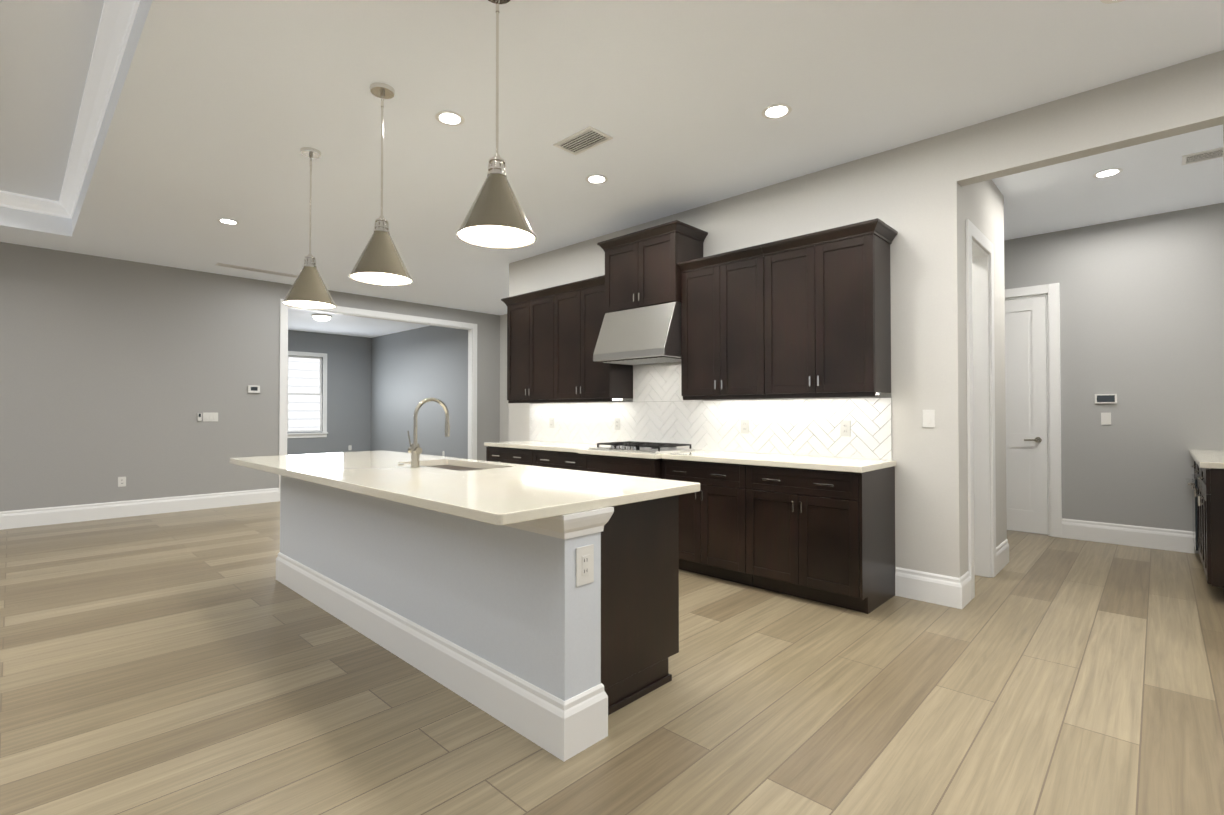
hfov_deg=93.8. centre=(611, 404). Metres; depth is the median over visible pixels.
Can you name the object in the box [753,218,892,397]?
upper cabinet
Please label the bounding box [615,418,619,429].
outlet
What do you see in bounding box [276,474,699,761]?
kitchen island
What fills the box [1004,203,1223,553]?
wall
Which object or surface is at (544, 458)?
base cabinet
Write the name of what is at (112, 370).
wall
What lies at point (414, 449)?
faucet
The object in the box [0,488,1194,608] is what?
baseboard
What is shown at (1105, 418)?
light switch
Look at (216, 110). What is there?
ceiling
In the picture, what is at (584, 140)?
ceiling vent
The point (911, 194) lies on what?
wall
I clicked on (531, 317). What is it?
upper cabinet
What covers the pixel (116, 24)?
crown molding
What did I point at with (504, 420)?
wall
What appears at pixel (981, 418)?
door frame
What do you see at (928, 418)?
light switch
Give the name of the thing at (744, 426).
outlet
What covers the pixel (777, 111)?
recessed light
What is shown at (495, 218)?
pendant light
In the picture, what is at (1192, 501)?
base cabinet
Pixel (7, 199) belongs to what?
crown molding
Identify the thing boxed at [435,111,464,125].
recessed light
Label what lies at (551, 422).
outlet
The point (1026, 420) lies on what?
hall door
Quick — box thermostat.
[248,385,259,392]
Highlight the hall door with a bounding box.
[1005,296,1047,533]
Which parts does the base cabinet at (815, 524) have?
cabinet panel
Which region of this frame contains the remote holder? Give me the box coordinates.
[197,413,201,420]
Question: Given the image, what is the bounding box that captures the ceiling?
[0,0,1223,337]
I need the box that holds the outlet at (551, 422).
[549,417,553,427]
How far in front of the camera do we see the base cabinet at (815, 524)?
3.69 m
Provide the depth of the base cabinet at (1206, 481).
3.76 m
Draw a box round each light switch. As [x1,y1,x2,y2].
[203,413,217,421]
[923,410,934,426]
[1101,413,1110,424]
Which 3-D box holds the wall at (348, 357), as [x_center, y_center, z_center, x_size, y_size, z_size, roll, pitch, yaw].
[-7.629,-0.125,12.132,0.120,3.050,5.260,-1,-1,44]
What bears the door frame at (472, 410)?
attached to the wall at (112, 370)
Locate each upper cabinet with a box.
[505,286,568,401]
[557,282,632,401]
[601,222,704,313]
[680,250,772,397]
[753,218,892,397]
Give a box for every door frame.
[279,299,476,500]
[966,219,995,599]
[1005,283,1061,537]
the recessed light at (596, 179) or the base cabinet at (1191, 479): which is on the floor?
the base cabinet at (1191, 479)
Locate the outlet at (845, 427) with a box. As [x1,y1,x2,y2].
[840,420,850,436]
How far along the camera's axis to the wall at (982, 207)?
4.50 m
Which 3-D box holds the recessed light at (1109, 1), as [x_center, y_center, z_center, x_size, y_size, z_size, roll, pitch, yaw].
[2.192,-1.773,2.440,0.176,0.008,0.176,-1,-1,44]
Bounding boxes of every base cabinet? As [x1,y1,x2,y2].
[486,446,535,465]
[536,450,575,469]
[576,454,667,479]
[668,458,755,586]
[752,466,894,613]
[1190,457,1193,500]
[1192,501,1193,541]
[1194,465,1223,589]
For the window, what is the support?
in the wall at (348, 357)
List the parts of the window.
glass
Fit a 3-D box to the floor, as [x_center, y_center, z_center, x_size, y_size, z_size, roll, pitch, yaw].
[-3.065,1.327,4.277,17.900,0.060,13.020,-1,-1,44]
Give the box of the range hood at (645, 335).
[593,302,680,364]
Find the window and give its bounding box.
[287,351,327,437]
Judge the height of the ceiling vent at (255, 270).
0.008 m
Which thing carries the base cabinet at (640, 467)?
on the floor
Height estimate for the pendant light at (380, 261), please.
1.068 m
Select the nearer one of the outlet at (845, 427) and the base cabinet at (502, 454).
the outlet at (845, 427)
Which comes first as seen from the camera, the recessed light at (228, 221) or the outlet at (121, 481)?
the recessed light at (228, 221)
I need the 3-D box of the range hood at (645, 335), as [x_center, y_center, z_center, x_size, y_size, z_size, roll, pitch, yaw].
[0.314,-0.612,5.078,0.814,0.464,0.550,-1,-1,44]
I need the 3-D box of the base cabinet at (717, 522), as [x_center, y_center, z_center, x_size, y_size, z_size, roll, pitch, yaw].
[0.890,0.863,4.474,0.820,0.875,0.601,-1,-1,44]
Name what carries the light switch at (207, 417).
attached to the wall at (112, 370)
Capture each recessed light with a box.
[217,218,239,224]
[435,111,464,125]
[585,174,607,183]
[761,103,791,118]
[1092,168,1122,177]
[1100,0,1124,3]
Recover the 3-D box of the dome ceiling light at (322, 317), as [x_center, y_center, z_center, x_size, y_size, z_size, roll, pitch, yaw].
[-5.416,-1.639,10.691,0.340,0.165,0.340,-1,-1,44]
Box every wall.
[0,242,499,511]
[287,330,370,454]
[371,326,467,458]
[500,314,508,441]
[509,50,1223,577]
[961,179,1006,573]
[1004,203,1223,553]
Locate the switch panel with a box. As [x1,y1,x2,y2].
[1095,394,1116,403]
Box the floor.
[0,501,1223,814]
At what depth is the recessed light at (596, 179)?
4.43 m
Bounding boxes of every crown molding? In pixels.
[0,190,55,215]
[56,0,139,218]
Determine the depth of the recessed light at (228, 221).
5.41 m
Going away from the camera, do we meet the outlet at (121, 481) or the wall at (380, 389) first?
the outlet at (121, 481)
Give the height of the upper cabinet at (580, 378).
1.068 m
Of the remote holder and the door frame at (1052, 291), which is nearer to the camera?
the door frame at (1052, 291)
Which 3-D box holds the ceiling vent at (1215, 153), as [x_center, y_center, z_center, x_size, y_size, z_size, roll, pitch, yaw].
[4.199,-1.752,4.008,0.300,0.008,0.200,-1,-1,44]
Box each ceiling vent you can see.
[215,263,297,277]
[553,126,612,154]
[1181,147,1222,165]
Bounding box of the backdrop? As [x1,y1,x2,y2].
[288,357,319,429]
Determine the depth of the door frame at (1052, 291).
5.72 m
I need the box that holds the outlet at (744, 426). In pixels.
[741,419,748,433]
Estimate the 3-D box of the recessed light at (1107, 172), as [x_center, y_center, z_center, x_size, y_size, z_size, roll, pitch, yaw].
[3.739,-1.748,4.323,0.176,0.008,0.176,-1,-1,44]
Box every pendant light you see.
[282,147,336,308]
[349,82,412,285]
[456,0,535,248]
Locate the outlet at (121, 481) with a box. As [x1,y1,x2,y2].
[118,477,125,486]
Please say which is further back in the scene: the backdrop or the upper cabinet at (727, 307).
the backdrop
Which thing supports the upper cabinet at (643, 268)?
attached to the wall at (911, 194)
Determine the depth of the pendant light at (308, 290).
3.92 m
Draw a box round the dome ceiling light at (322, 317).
[312,314,331,321]
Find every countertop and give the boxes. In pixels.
[230,450,699,525]
[484,442,895,473]
[1190,449,1223,468]
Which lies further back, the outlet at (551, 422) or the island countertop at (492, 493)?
the outlet at (551, 422)
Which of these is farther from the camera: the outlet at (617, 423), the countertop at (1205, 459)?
the outlet at (617, 423)
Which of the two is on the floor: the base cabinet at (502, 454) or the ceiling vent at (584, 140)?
the base cabinet at (502, 454)
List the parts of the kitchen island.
outlet island post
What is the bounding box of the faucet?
[398,398,449,467]

